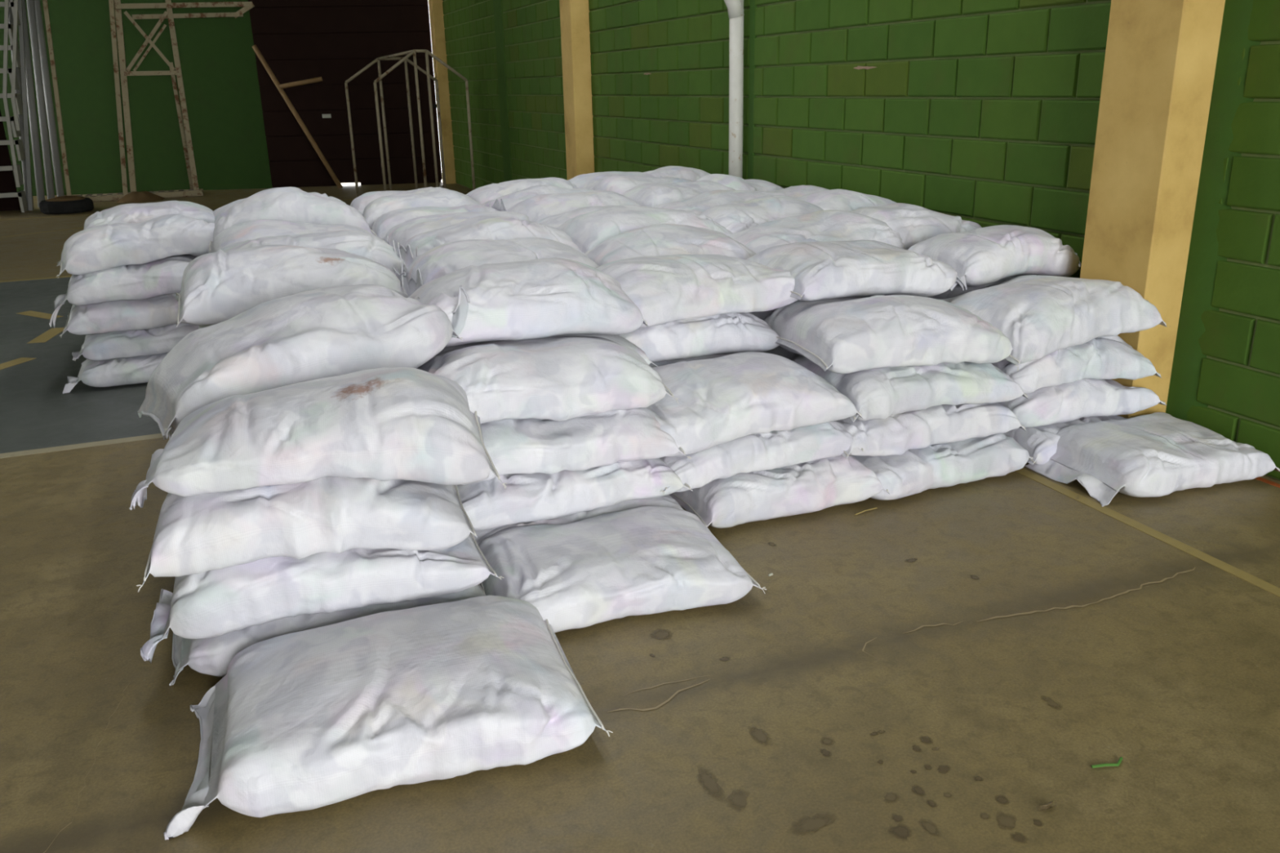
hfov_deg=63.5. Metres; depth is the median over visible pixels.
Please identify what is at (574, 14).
pillar
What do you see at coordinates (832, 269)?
woven sack
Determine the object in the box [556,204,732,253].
woven sack
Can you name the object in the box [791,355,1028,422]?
woven sack
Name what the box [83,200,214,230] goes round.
woven sack
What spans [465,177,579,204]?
woven sack
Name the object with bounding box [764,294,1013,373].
woven sack
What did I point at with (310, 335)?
woven sack
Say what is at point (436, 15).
trim
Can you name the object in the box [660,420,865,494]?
woven sack
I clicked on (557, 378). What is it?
woven sack
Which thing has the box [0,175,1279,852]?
floor
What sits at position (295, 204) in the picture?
woven sack
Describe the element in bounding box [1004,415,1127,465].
woven sack
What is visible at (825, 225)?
woven sack
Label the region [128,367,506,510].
woven sack
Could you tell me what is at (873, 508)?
straw
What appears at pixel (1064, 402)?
woven sack
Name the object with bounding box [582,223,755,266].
woven sack
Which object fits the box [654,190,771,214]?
woven sack
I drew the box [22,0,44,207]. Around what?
pipe
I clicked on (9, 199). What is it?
ladder
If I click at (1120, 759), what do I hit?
leaf sprig
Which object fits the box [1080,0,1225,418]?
pillar
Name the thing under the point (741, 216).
woven sack
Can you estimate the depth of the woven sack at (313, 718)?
2.41 m
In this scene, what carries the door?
in the wall at (217, 55)
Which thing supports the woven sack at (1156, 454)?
on the floor
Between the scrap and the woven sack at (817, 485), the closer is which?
the scrap
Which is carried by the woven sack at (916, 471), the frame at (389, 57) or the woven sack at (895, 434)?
the woven sack at (895, 434)
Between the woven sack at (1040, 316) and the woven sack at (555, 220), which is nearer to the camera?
the woven sack at (1040, 316)
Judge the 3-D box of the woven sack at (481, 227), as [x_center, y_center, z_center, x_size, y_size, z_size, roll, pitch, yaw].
[-0.758,-0.882,5.051,0.914,0.273,0.659,-8,20,-20]
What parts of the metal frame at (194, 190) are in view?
post, post, post, plate, rail, post, post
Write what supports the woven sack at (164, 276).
on the woven sack at (155, 312)
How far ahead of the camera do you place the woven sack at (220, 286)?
3.94 m
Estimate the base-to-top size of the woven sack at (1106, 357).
0.197 m
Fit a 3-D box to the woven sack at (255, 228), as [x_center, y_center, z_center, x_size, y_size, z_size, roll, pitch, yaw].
[-1.784,-0.942,5.414,0.939,0.272,0.703,-8,20,-20]
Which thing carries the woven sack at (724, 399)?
on the woven sack at (754, 452)
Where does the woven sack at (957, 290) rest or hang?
on the woven sack
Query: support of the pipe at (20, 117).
on the floor
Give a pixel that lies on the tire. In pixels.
(60, 205)
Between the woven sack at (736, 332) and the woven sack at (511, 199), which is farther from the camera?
the woven sack at (511, 199)
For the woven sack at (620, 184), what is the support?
on the woven sack
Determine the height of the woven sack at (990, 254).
0.234 m
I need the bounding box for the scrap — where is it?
[1040,801,1053,809]
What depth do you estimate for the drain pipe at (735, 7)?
7.55 m
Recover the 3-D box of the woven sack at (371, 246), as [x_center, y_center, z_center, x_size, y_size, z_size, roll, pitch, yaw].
[-1.542,-0.772,4.814,0.946,0.252,0.659,-8,20,-20]
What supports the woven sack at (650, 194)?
on the woven sack
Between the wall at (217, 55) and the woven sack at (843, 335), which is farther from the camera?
the wall at (217, 55)
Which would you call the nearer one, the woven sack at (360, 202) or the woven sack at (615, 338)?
the woven sack at (615, 338)
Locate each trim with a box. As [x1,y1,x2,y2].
[428,0,457,183]
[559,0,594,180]
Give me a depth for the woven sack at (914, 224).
5.18 m
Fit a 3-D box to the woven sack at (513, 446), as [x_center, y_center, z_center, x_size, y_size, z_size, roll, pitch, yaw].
[-0.342,-0.010,3.614,0.867,0.202,0.662,-8,20,-20]
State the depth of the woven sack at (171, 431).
3.31 m
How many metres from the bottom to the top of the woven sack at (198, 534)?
0.272 m
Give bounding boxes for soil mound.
[116,191,164,202]
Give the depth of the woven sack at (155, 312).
5.59 m
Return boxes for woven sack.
[48,253,197,328]
[56,213,214,278]
[59,293,186,336]
[62,352,168,393]
[71,323,199,360]
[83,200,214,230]
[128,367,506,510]
[136,476,477,591]
[137,284,470,439]
[140,532,503,662]
[163,595,613,839]
[168,425,174,439]
[168,584,485,685]
[175,244,422,327]
[189,252,210,257]
[198,323,217,328]
[208,186,377,253]
[210,219,371,253]
[212,191,342,222]
[220,230,417,274]
[350,186,449,214]
[362,189,480,229]
[365,204,499,239]
[384,211,532,251]
[392,215,582,272]
[392,237,599,296]
[408,257,648,346]
[416,335,679,423]
[457,457,693,531]
[463,407,692,484]
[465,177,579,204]
[472,494,684,545]
[478,506,766,632]
[480,184,595,209]
[488,190,639,222]
[537,204,651,227]
[553,333,657,366]
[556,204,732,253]
[568,171,662,189]
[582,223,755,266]
[591,174,691,194]
[595,253,798,327]
[617,311,779,362]
[621,180,735,207]
[644,165,709,181]
[647,351,862,457]
[648,352,737,367]
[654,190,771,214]
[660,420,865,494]
[669,454,889,528]
[695,173,783,191]
[700,195,823,233]
[728,209,905,253]
[746,240,967,301]
[751,296,870,320]
[755,185,828,197]
[760,345,802,359]
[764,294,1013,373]
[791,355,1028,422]
[795,188,897,211]
[836,402,1026,458]
[849,433,1032,500]
[850,203,982,249]
[907,224,1081,291]
[922,274,1035,299]
[940,275,1166,371]
[991,335,1161,393]
[997,378,1166,427]
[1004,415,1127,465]
[1024,412,1279,506]
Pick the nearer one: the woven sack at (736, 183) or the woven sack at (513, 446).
the woven sack at (513, 446)
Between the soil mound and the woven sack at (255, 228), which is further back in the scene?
the soil mound
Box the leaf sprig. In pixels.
[1091,756,1122,768]
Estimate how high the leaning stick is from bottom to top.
2.264 m
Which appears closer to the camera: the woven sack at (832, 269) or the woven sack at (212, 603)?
the woven sack at (212, 603)
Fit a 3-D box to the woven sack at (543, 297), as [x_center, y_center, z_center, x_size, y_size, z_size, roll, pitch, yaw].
[-0.462,-0.483,3.890,0.874,0.274,0.663,-8,20,-20]
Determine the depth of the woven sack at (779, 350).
4.37 m
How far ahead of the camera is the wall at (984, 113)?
5.75 m
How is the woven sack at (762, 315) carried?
on the woven sack at (779, 350)
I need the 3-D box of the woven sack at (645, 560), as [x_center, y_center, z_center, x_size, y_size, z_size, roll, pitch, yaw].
[-0.098,0.430,3.296,0.860,0.169,0.617,-6,19,-15]
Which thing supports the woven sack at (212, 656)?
on the floor
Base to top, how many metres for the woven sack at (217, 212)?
0.272 m
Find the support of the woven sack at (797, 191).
on the woven sack
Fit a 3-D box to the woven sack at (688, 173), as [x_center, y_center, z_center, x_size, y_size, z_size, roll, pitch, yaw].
[0.258,-1.914,8.112,0.653,0.248,0.648,-11,21,-27]
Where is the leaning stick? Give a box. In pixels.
[252,44,342,188]
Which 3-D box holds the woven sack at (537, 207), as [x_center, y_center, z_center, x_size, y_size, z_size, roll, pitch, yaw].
[-0.452,-1.325,6.446,0.932,0.262,0.634,-10,20,-24]
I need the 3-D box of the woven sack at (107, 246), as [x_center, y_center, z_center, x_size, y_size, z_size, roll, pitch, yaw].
[-2.781,-1.047,5.853,0.974,0.292,0.587,-11,21,-28]
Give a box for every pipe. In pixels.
[8,0,34,209]
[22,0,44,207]
[26,0,54,199]
[34,0,64,196]
[724,0,744,177]
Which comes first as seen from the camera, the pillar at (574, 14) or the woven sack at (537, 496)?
the woven sack at (537, 496)
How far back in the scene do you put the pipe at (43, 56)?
15.35 m
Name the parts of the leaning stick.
arm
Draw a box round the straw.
[854,507,877,515]
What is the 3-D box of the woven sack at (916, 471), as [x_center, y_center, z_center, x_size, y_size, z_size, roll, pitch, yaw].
[1.097,0.094,4.220,0.872,0.174,0.596,-8,20,-20]
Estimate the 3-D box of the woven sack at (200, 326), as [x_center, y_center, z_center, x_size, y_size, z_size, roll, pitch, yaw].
[-1.395,-0.421,4.269,0.881,0.260,0.631,-8,20,-20]
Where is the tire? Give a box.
[39,195,93,214]
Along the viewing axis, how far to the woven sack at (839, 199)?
5.78 m
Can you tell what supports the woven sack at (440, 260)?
on the woven sack
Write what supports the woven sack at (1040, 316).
on the woven sack at (1106, 357)
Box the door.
[248,0,442,187]
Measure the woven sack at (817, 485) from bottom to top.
0.207 m
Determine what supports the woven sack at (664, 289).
on the woven sack at (736, 332)
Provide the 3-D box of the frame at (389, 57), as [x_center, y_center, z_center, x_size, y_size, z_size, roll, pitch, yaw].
[-3.232,-4.183,14.489,1.490,2.020,1.240,-8,20,-20]
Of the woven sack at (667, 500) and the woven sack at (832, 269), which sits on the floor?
the woven sack at (667, 500)
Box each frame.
[42,0,254,201]
[344,48,475,197]
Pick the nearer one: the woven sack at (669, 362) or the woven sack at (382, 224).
the woven sack at (669, 362)
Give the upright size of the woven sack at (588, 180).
0.219 m
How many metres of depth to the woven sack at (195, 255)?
6.30 m
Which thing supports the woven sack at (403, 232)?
on the woven sack
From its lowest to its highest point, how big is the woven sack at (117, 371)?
0.177 m
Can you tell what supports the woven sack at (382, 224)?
on the woven sack
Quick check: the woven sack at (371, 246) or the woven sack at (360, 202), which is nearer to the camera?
the woven sack at (371, 246)
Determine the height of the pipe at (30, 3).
3.216 m
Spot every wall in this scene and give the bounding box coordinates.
[0,0,272,195]
[442,0,1279,480]
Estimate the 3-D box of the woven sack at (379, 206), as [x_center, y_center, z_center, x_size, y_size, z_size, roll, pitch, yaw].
[-1.397,-1.408,6.742,0.854,0.245,0.676,-6,19,-15]
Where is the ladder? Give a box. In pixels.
[0,0,32,212]
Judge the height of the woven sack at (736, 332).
0.221 m
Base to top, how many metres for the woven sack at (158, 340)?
0.197 m
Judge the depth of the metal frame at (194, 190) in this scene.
15.94 m

